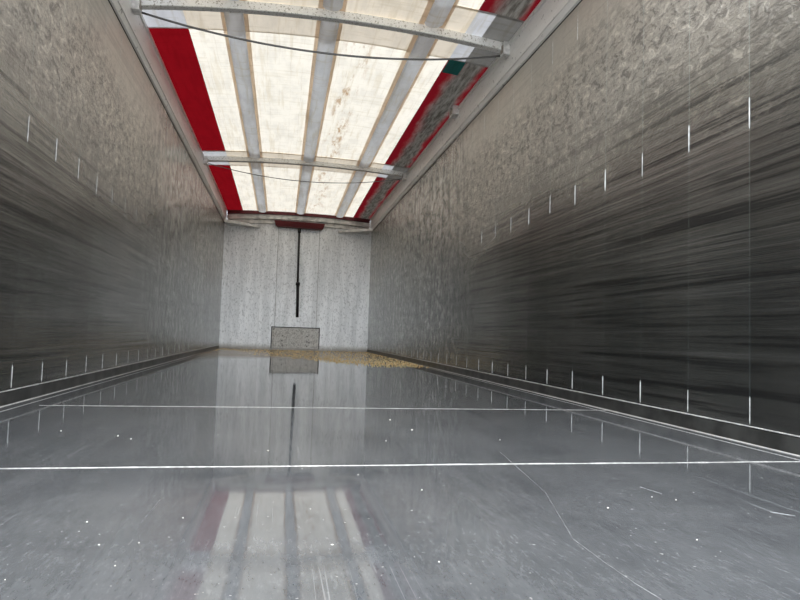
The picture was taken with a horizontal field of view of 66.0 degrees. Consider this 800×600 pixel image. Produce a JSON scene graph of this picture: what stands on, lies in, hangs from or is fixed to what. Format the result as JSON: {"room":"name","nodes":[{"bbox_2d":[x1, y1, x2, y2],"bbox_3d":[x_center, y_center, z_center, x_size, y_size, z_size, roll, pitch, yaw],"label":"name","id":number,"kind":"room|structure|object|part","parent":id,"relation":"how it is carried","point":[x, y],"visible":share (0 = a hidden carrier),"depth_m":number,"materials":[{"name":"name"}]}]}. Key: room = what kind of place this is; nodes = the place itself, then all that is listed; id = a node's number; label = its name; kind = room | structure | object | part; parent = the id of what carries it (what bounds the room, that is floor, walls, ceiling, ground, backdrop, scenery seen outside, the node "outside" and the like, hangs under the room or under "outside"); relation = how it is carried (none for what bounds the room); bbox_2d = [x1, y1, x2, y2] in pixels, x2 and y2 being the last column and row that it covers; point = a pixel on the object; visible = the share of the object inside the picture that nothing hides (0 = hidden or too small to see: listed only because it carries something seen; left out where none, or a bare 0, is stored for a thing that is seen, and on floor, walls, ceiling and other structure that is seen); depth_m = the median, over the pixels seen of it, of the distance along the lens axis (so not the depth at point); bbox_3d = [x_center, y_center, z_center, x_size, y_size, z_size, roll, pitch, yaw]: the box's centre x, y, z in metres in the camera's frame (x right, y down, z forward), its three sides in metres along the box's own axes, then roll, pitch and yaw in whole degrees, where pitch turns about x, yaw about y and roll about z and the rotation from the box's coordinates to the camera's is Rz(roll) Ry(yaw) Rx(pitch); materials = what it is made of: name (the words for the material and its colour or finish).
{"room":"cargo space","nodes":[
{"label":"cargo space","id":0,"kind":"room"},
{"bbox_2d":[0,0,224,406],"bbox_3d":[-1.971,-0.515,4.990,0.046,2.097,10.720,2,-3,-11],"label":"wall","id":1,"kind":"structure","parent":0,"point":[112,235],"depth_m":3.18,"materials":[{"name":"metal"}]},
{"bbox_2d":[109,0,226,222],"bbox_3d":[-1.925,-1.671,5.078,0.094,0.234,10.760,2,-3,-11],"label":"trim","id":2,"kind":"structure","parent":1,"relation":"on","point":[136,28],"depth_m":4.78,"materials":[{"name":"metal"}]},
{"bbox_2d":[142,0,540,222],"bbox_3d":[-0.888,-1.685,6.288,2.520,0.177,8.600,2,-3,-11],"label":"roof","id":3,"kind":"structure","parent":2,"relation":"on","point":[237,97],"depth_m":5.21,"materials":[{"name":"beige fabric"}]},
{"bbox_3d":[-1.462,-1.563,9.149,1.845,0.068,2.760,2,-3,-11],"label":"cream panel","id":4,"kind":"part","parent":3,"relation":"part of","materials":[{"name":"beige fabric"}]},
{"bbox_2d":[203,156,406,180],"bbox_3d":[-1.108,-1.608,7.421,2.408,0.149,0.103,2,-3,-11],"label":"bow","id":5,"kind":"object","parent":3,"relation":"attached to","point":[206,159],"visible":0.97,"depth_m":7.41,"materials":[{"name":"metal"}]},
{"bbox_2d":[208,163,399,182],"bbox_3d":[-1.119,-1.496,7.458,2.352,0.139,0.009,2,-3,-11],"label":"cable","id":6,"kind":"object","parent":5,"relation":"hanging from","point":[208,163],"visible":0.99,"depth_m":7.42,"materials":[{"name":"grey metal"}]},
{"bbox_3d":[-0.816,-1.768,5.809,1.845,0.053,2.925,2,-3,-11],"label":"cream panel","id":7,"kind":"part","parent":3,"relation":"part of","materials":[{"name":"beige fabric"}]},
{"bbox_2d":[131,0,509,59],"bbox_3d":[-0.445,-1.793,3.990,2.408,0.176,0.103,2,-3,-11],"label":"bow","id":8,"kind":"object","parent":3,"relation":"attached to","point":[246,7],"visible":0.99,"depth_m":3.99,"materials":[{"name":"metal"}]},
{"bbox_2d":[142,12,499,60],"bbox_3d":[-0.457,-1.670,4.026,2.353,0.139,0.014,2,-3,-11],"label":"cable","id":9,"kind":"object","parent":8,"relation":"hanging from","point":[144,13],"visible":0.97,"depth_m":4.00,"materials":[{"name":"grey metal"}]},
{"bbox_3d":[-0.254,-1.923,2.895,1.845,0.051,1.680,2,-3,-11],"label":"cream panel","id":10,"kind":"part","parent":3,"relation":"part of","materials":[{"name":"beige fabric"}]},
{"bbox_2d":[219,223,370,351],"bbox_3d":[-1.754,-0.214,10.500,2.560,2.140,0.044,2,-3,-11],"label":"wall","id":11,"kind":"structure","parent":0,"point":[258,290],"depth_m":10.48,"materials":[{"name":"grey metal"}]},
{"bbox_2d":[225,216,259,227],"bbox_3d":[-2.584,-1.274,10.129,0.536,0.100,0.476,2,-3,-11],"label":"corner gusset","id":12,"kind":"object","parent":11,"relation":"attached to","point":[229,222],"visible":1,"depth_m":10.17,"materials":[{"name":"metal"}]},
{"bbox_3d":[-2.583,-1.252,10.139,0.530,0.008,0.456,2,-3,-11],"label":"plate","id":13,"kind":"part","parent":12,"relation":"part of","materials":[{"name":"metal"}]},
{"bbox_2d":[270,326,319,348],"bbox_3d":[-1.771,0.640,10.423,0.812,0.365,0.021,2,-3,-11],"label":"hatch","id":14,"kind":"object","parent":11,"relation":"attached to","point":[281,337],"visible":1,"depth_m":10.42,"materials":[{"name":"grey"}]},
{"bbox_2d":[227,214,369,229],"bbox_3d":[-1.710,-1.329,10.517,2.390,0.200,0.120,2,-3,-11],"label":"trim","id":15,"kind":"structure","parent":11,"relation":"attached to","point":[247,218],"depth_m":10.46,"materials":[{"name":"grey metal"}]},
{"bbox_2d":[275,220,324,316],"bbox_3d":[-1.726,-0.516,10.420,0.846,1.616,0.128,2,-3,-11],"label":"push broom","id":16,"kind":"object","parent":11,"relation":"hanging from","point":[284,224],"visible":1,"depth_m":10.41,"materials":[{"name":"red"}]},
{"bbox_3d":[-1.720,-0.668,10.433,0.033,1.081,0.081,1,-3,5],"label":"handle","id":17,"kind":"part","parent":16,"relation":"part of","materials":[{"name":"black"}]},
{"bbox_2d":[338,225,372,233],"bbox_3d":[-0.762,-1.197,10.477,0.536,0.100,0.476,2,-3,-11],"label":"corner gusset","id":18,"kind":"object","parent":11,"relation":"attached to","point":[358,231],"visible":1,"depth_m":10.49,"materials":[{"name":"metal"}]},
{"bbox_3d":[-0.768,-1.175,10.485,0.530,0.008,0.456,2,-3,-11],"label":"plate","id":19,"kind":"part","parent":18,"relation":"part of","materials":[{"name":"metal"}]},
{"bbox_2d":[0,348,799,599],"bbox_3d":[-0.775,0.613,5.183,2.560,0.062,10.760,2,-3,-11],"label":"floor","id":20,"kind":"structure","parent":0,"point":[518,486],"depth_m":1.22,"materials":[{"name":"grey metal"}]},
{"bbox_2d":[213,348,427,367],"bbox_3d":[-1.312,0.729,8.082,2.460,0.009,4.769,2,-3,-11],"label":"grain","id":21,"kind":"object","parent":20,"relation":"on","point":[335,353],"visible":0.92,"depth_m":7.73,"materials":[{"name":"beige food"}]},
{"bbox_2d":[367,0,799,455],"bbox_3d":[0.496,-0.410,5.460,0.046,2.097,10.720,2,-3,-11],"label":"wall","id":22,"kind":"structure","parent":0,"point":[617,228],"depth_m":2.71,"materials":[{"name":"metal"}]},
{"bbox_2d":[449,105,458,118],"bbox_3d":[0.475,-1.654,5.418,0.058,0.080,0.120,2,-3,-11],"label":"bracket","id":23,"kind":"object","parent":22,"relation":"attached to","point":[454,111],"visible":1,"depth_m":5.37,"materials":[{"name":"metal"}]},
{"bbox_2d":[370,0,580,231],"bbox_3d":[0.515,-1.568,5.544,0.094,0.234,10.760,2,-3,-11],"label":"top rail","id":24,"kind":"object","parent":22,"relation":"attached to","point":[547,15],"depth_m":4.59,"materials":[{"name":"metal"}]}
]}

